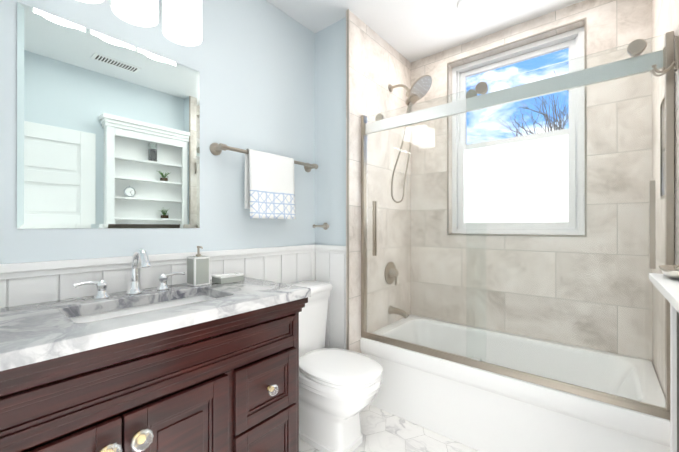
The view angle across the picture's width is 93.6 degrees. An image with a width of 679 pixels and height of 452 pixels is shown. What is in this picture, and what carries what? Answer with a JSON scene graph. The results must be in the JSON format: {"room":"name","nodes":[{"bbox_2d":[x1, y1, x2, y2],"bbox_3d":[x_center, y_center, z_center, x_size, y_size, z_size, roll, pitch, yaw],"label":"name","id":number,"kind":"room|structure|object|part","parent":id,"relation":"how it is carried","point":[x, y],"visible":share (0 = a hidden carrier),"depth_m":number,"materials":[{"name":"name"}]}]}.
{"room":"bathroom","nodes":[
{"label":"bathroom","id":0,"kind":"room"},
{"bbox_2d":[0,0,314,263],"bbox_3d":[-0.524,-0.109,2.022,0.120,2.620,3.000,0,0,39],"label":"wall","id":1,"kind":"structure","parent":0,"point":[252,62],"depth_m":1.77,"materials":[{"name":"blue paint"}]},
{"bbox_2d":[17,2,199,228],"bbox_3d":[-0.946,-0.399,1.408,0.006,0.818,0.675,0,0,39],"label":"mirror","id":2,"kind":"object","parent":1,"relation":"attached to","point":[108,132],"visible":1,"depth_m":1.34,"materials":[{"name":"white mirror"}]},
{"bbox_2d":[77,0,201,45],"bbox_3d":[-0.867,-1.020,1.344,0.212,0.280,0.551,0,0,39],"label":"sconce","id":3,"kind":"object","parent":1,"relation":"attached to","point":[181,22],"visible":1,"depth_m":1.40,"materials":[{"name":"white glass"}]},
{"bbox_2d":[0,244,345,348],"bbox_3d":[-0.637,0.667,1.524,0.337,1.066,1.850,0,0,39],"label":"wainscot","id":4,"kind":"structure","parent":1,"relation":"attached to","point":[26,283],"depth_m":1.57,"materials":[{"name":"white wood"}]},
{"bbox_2d":[210,143,317,218],"bbox_3d":[-0.406,-0.249,1.973,0.122,0.409,0.772,0,0,39],"label":"towel rail","id":5,"kind":"object","parent":1,"relation":"attached to","point":[269,188],"visible":1,"depth_m":1.89,"materials":[{"name":"white fabric"}]},
{"bbox_2d":[244,148,294,218],"bbox_3d":[-0.410,-0.242,1.934,0.081,0.397,0.345,0,0,39],"label":"towel","id":6,"kind":"object","parent":5,"relation":"hanging from","point":[269,186],"depth_m":1.90,"materials":[{"name":"white fabric"}]},
{"bbox_2d":[315,17,345,245],"bbox_3d":[0.279,-0.108,2.636,0.340,2.620,1.030,0,0,39],"label":"wall","id":7,"kind":"structure","parent":0,"point":[330,124],"depth_m":2.25,"materials":[{"name":"blue paint"}]},
{"bbox_2d":[312,223,328,229],"bbox_3d":[-0.119,0.001,2.254,0.158,0.052,0.064,0,0,39],"label":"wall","id":8,"kind":"structure","parent":7,"relation":"attached to","point":[324,226],"depth_m":2.25,"materials":[{"name":"silver metal"}]},
{"bbox_2d":[346,10,410,353],"bbox_3d":[0.330,-0.108,2.432,0.022,2.620,0.880,0,0,39],"label":"wall tile","id":9,"kind":"structure","parent":7,"relation":"attached to","point":[378,64],"depth_m":2.35,"materials":[{"name":"tile"}]},
{"bbox_2d":[384,262,398,284],"bbox_3d":[0.424,0.367,2.471,0.068,0.176,0.176,0,0,39],"label":"shower valve","id":10,"kind":"object","parent":9,"relation":"attached to","point":[389,276],"depth_m":2.45,"materials":[{"name":"silver metal"}]},
{"bbox_2d":[388,306,408,318],"bbox_3d":[0.458,0.661,2.442,0.156,0.078,0.068,0,0,39],"label":"tub spout","id":11,"kind":"object","parent":9,"relation":"attached to","point":[394,310],"depth_m":2.43,"materials":[{"name":"silver metal"}]},
{"bbox_2d":[388,75,431,202],"bbox_3d":[0.538,-0.643,2.405,0.330,0.930,0.247,0,0,39],"label":"shower head","id":12,"kind":"object","parent":9,"relation":"attached to","point":[418,89],"visible":0.81,"depth_m":2.38},
{"bbox_2d":[347,9,586,349],"bbox_3d":[0.916,-0.109,1.947,1.523,2.620,0.892,0,0,39],"label":"trim","id":13,"kind":"structure","parent":7,"relation":"attached to","point":[585,63],"depth_m":2.09,"materials":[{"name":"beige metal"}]},
{"bbox_2d":[452,26,584,234],"bbox_3d":[1.287,-0.619,2.377,0.862,1.356,0.100,0,0,39],"label":"window","id":14,"kind":"structure","parent":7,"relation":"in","point":[578,34],"depth_m":2.31,"materials":[{"name":"white glass"}]},
{"bbox_3d":[1.276,-0.315,2.364,0.766,0.677,0.030,0,0,39],"label":"window sash","id":15,"kind":"part","parent":14,"relation":"part of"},
{"bbox_3d":[1.300,-0.934,2.393,0.766,0.652,0.030,0,0,39],"label":"window sash","id":16,"kind":"part","parent":14,"relation":"part of","materials":[{"name":"clear glass"}]},
{"bbox_2d":[299,404,479,451],"bbox_3d":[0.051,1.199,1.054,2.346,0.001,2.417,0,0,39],"label":"floor","id":17,"kind":"structure","parent":0,"point":[372,422],"depth_m":1.80,"materials":[{"name":"tile"}]},
{"bbox_2d":[0,277,310,451],"bbox_3d":[-0.711,0.742,1.209,0.594,0.914,1.140,0,0,39],"label":"bathroom vanity","id":18,"kind":"object","parent":17,"relation":"on","point":[210,367],"visible":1,"depth_m":1.04,"materials":[{"name":"brown wood"}]},
{"bbox_2d":[0,277,310,370],"bbox_3d":[-0.716,0.304,1.214,0.580,0.040,1.140,0,0,39],"label":"countertop","id":19,"kind":"structure","parent":18,"relation":"on","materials":[{"name":"stone"}]},
{"bbox_2d":[73,248,184,298],"bbox_3d":[-0.828,0.187,1.320,0.172,0.194,0.416,0,0,39],"label":"faucet","id":20,"kind":"object","parent":19,"relation":"on","point":[102,285],"visible":0.98,"depth_m":1.33,"materials":[{"name":"silver metal"}]},
{"bbox_2d":[70,295,219,370],"bbox_3d":[-0.702,0.393,1.215,0.340,0.135,0.580,0,0,39],"label":"basin","id":21,"kind":"object","parent":19,"relation":"in","point":[143,306],"depth_m":1.28,"materials":[{"name":"white ceramic"}]},
{"bbox_2d":[187,246,209,286],"bbox_3d":[-0.686,0.190,1.550,0.080,0.188,0.081,0,0,39],"label":"soap dispenser","id":22,"kind":"object","parent":19,"relation":"on","point":[198,269],"visible":1,"depth_m":1.52,"materials":[{"name":"grey ceramic"}]},
{"bbox_2d":[211,272,243,283],"bbox_3d":[-0.570,0.266,1.631,0.089,0.036,0.134,0,0,39],"label":"soap dish","id":23,"kind":"object","parent":19,"relation":"on","point":[225,278],"visible":1,"depth_m":1.60,"materials":[{"name":"grey ceramic"}]},
{"bbox_2d":[290,280,382,451],"bbox_3d":[-0.087,0.788,1.842,0.715,0.823,0.484,0,0,39],"label":"toilet","id":24,"kind":"object","parent":17,"relation":"on","point":[339,388],"visible":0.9,"depth_m":1.71,"materials":[{"name":"white ceramic"}]},
{"bbox_3d":[-0.277,0.586,1.999,0.223,0.419,0.484,0,0,39],"label":"tank","id":25,"kind":"part","parent":24,"relation":"part of","materials":[{"name":"white ceramic"}]},
{"bbox_3d":[-0.057,1.000,1.816,0.631,0.399,0.384,0,0,39],"label":"bowl","id":26,"kind":"part","parent":24,"relation":"part of","materials":[{"name":"white ceramic"}]},
{"bbox_3d":[-0.005,0.776,1.774,0.502,0.046,0.382,0,0,39],"label":"seat","id":27,"kind":"part","parent":24,"relation":"part of","materials":[{"name":"white ceramic"}]},
{"bbox_2d":[360,315,669,451],"bbox_3d":[0.955,0.980,1.992,1.496,0.439,0.758,0,0,39],"label":"bathtub","id":28,"kind":"object","parent":17,"relation":"on","point":[480,410],"visible":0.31,"depth_m":1.76,"materials":[{"name":"white ceramic"}]},
{"bbox_2d":[361,31,673,419],"bbox_3d":[0.738,0.000,1.729,1.494,1.519,0.045,0,0,39],"label":"shower door","id":29,"kind":"structure","parent":28,"relation":"on","point":[663,59],"depth_m":1.52,"materials":[{"name":"clear glass"}]},
{"bbox_3d":[0.488,-0.013,1.955,0.773,1.482,0.008,0,0,39],"label":"glass","id":30,"kind":"part","parent":29,"relation":"part of","materials":[{"name":"clear glass"}]},
{"bbox_2d":[373,39,655,268],"bbox_3d":[0.746,-0.279,1.721,1.361,0.958,0.084,0,0,39],"label":"hardware piece","id":31,"kind":"object","parent":29,"relation":"attached to","point":[636,47],"visible":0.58,"depth_m":1.29,"materials":[{"name":"silver metal"}]},
{"bbox_3d":[0.990,-0.014,1.498,0.763,1.482,0.008,0,0,39],"label":"glass","id":32,"kind":"part","parent":29,"relation":"part of","materials":[{"name":"clear glass"}]},
{"bbox_2d":[649,273,678,451],"bbox_3d":[0.986,0.685,0.817,0.214,1.025,0.761,0,0,39],"label":"cabinet","id":33,"kind":"object","parent":17,"relation":"on","point":[666,286],"visible":1,"depth_m":1.10,"materials":[{"name":"white"}]},
{"bbox_2d":[659,265,678,279],"bbox_3d":[1.110,0.155,1.045,0.086,0.034,0.216,0,0,39],"label":"dish","id":34,"kind":"object","parent":33,"relation":"on","point":[671,271],"visible":1,"depth_m":1.04,"materials":[{"name":"white ceramic"}]},
{"bbox_2d":[266,0,584,61],"bbox_3d":[0.286,-1.470,1.357,2.220,0.100,3.000,0,0,39],"label":"ceiling","id":35,"kind":"structure","parent":0,"point":[412,30],"depth_m":2.17,"materials":[{"name":"white paint"}]},
{"bbox_2d":[457,0,484,11],"bbox_3d":[0.833,-1.414,2.020,0.170,0.010,0.170,0,0,39],"label":"recessed light","id":36,"kind":"object","parent":35,"relation":"in","point":[467,5],"visible":1,"depth_m":2.04,"materials":[{"name":"white"}]},
{"bbox_2d":[411,0,651,361],"bbox_3d":[1.354,-0.109,2.289,1.760,2.620,0.200,0,0,39],"label":"wall tile","id":37,"kind":"structure","parent":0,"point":[610,24],"depth_m":2.05,"materials":[{"name":"tile"}]},
{"bbox_2d":[652,0,678,395],"bbox_3d":[1.593,-0.110,1.392,0.250,2.620,0.880,0,0,39],"label":"wall tile","id":38,"kind":"structure","parent":0,"point":[665,16],"depth_m":1.53,"materials":[{"name":"tile"}]},
{"bbox_2d":[660,95,664,199],"bbox_3d":[1.486,-0.360,1.391,0.090,0.464,0.324,0,0,39],"label":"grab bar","id":39,"kind":"structure","parent":38,"relation":"attached to","point":[663,196],"depth_m":1.53,"materials":[{"name":"silver metal"}]},
{"bbox_2d":[650,36,678,76],"bbox_3d":[1.229,-0.638,1.207,0.072,0.125,0.061,0,0,39],"label":"hook","id":40,"kind":"object","parent":38,"relation":"attached to","point":[675,63],"visible":1,"depth_m":1.19,"materials":[{"name":"silver metal"}]},
{"label":"outside","id":41,"kind":"structure","parent":0,"visible":0},
{"bbox_2d":[480,62,575,229],"bbox_3d":[7.976,-0.252,11.592,8.367,10.961,11.294,0,0,39],"label":"tree","id":42,"kind":"object","parent":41,"point":[554,120],"depth_m":12.24,"materials":[{"name":"brown plant"}]}
]}

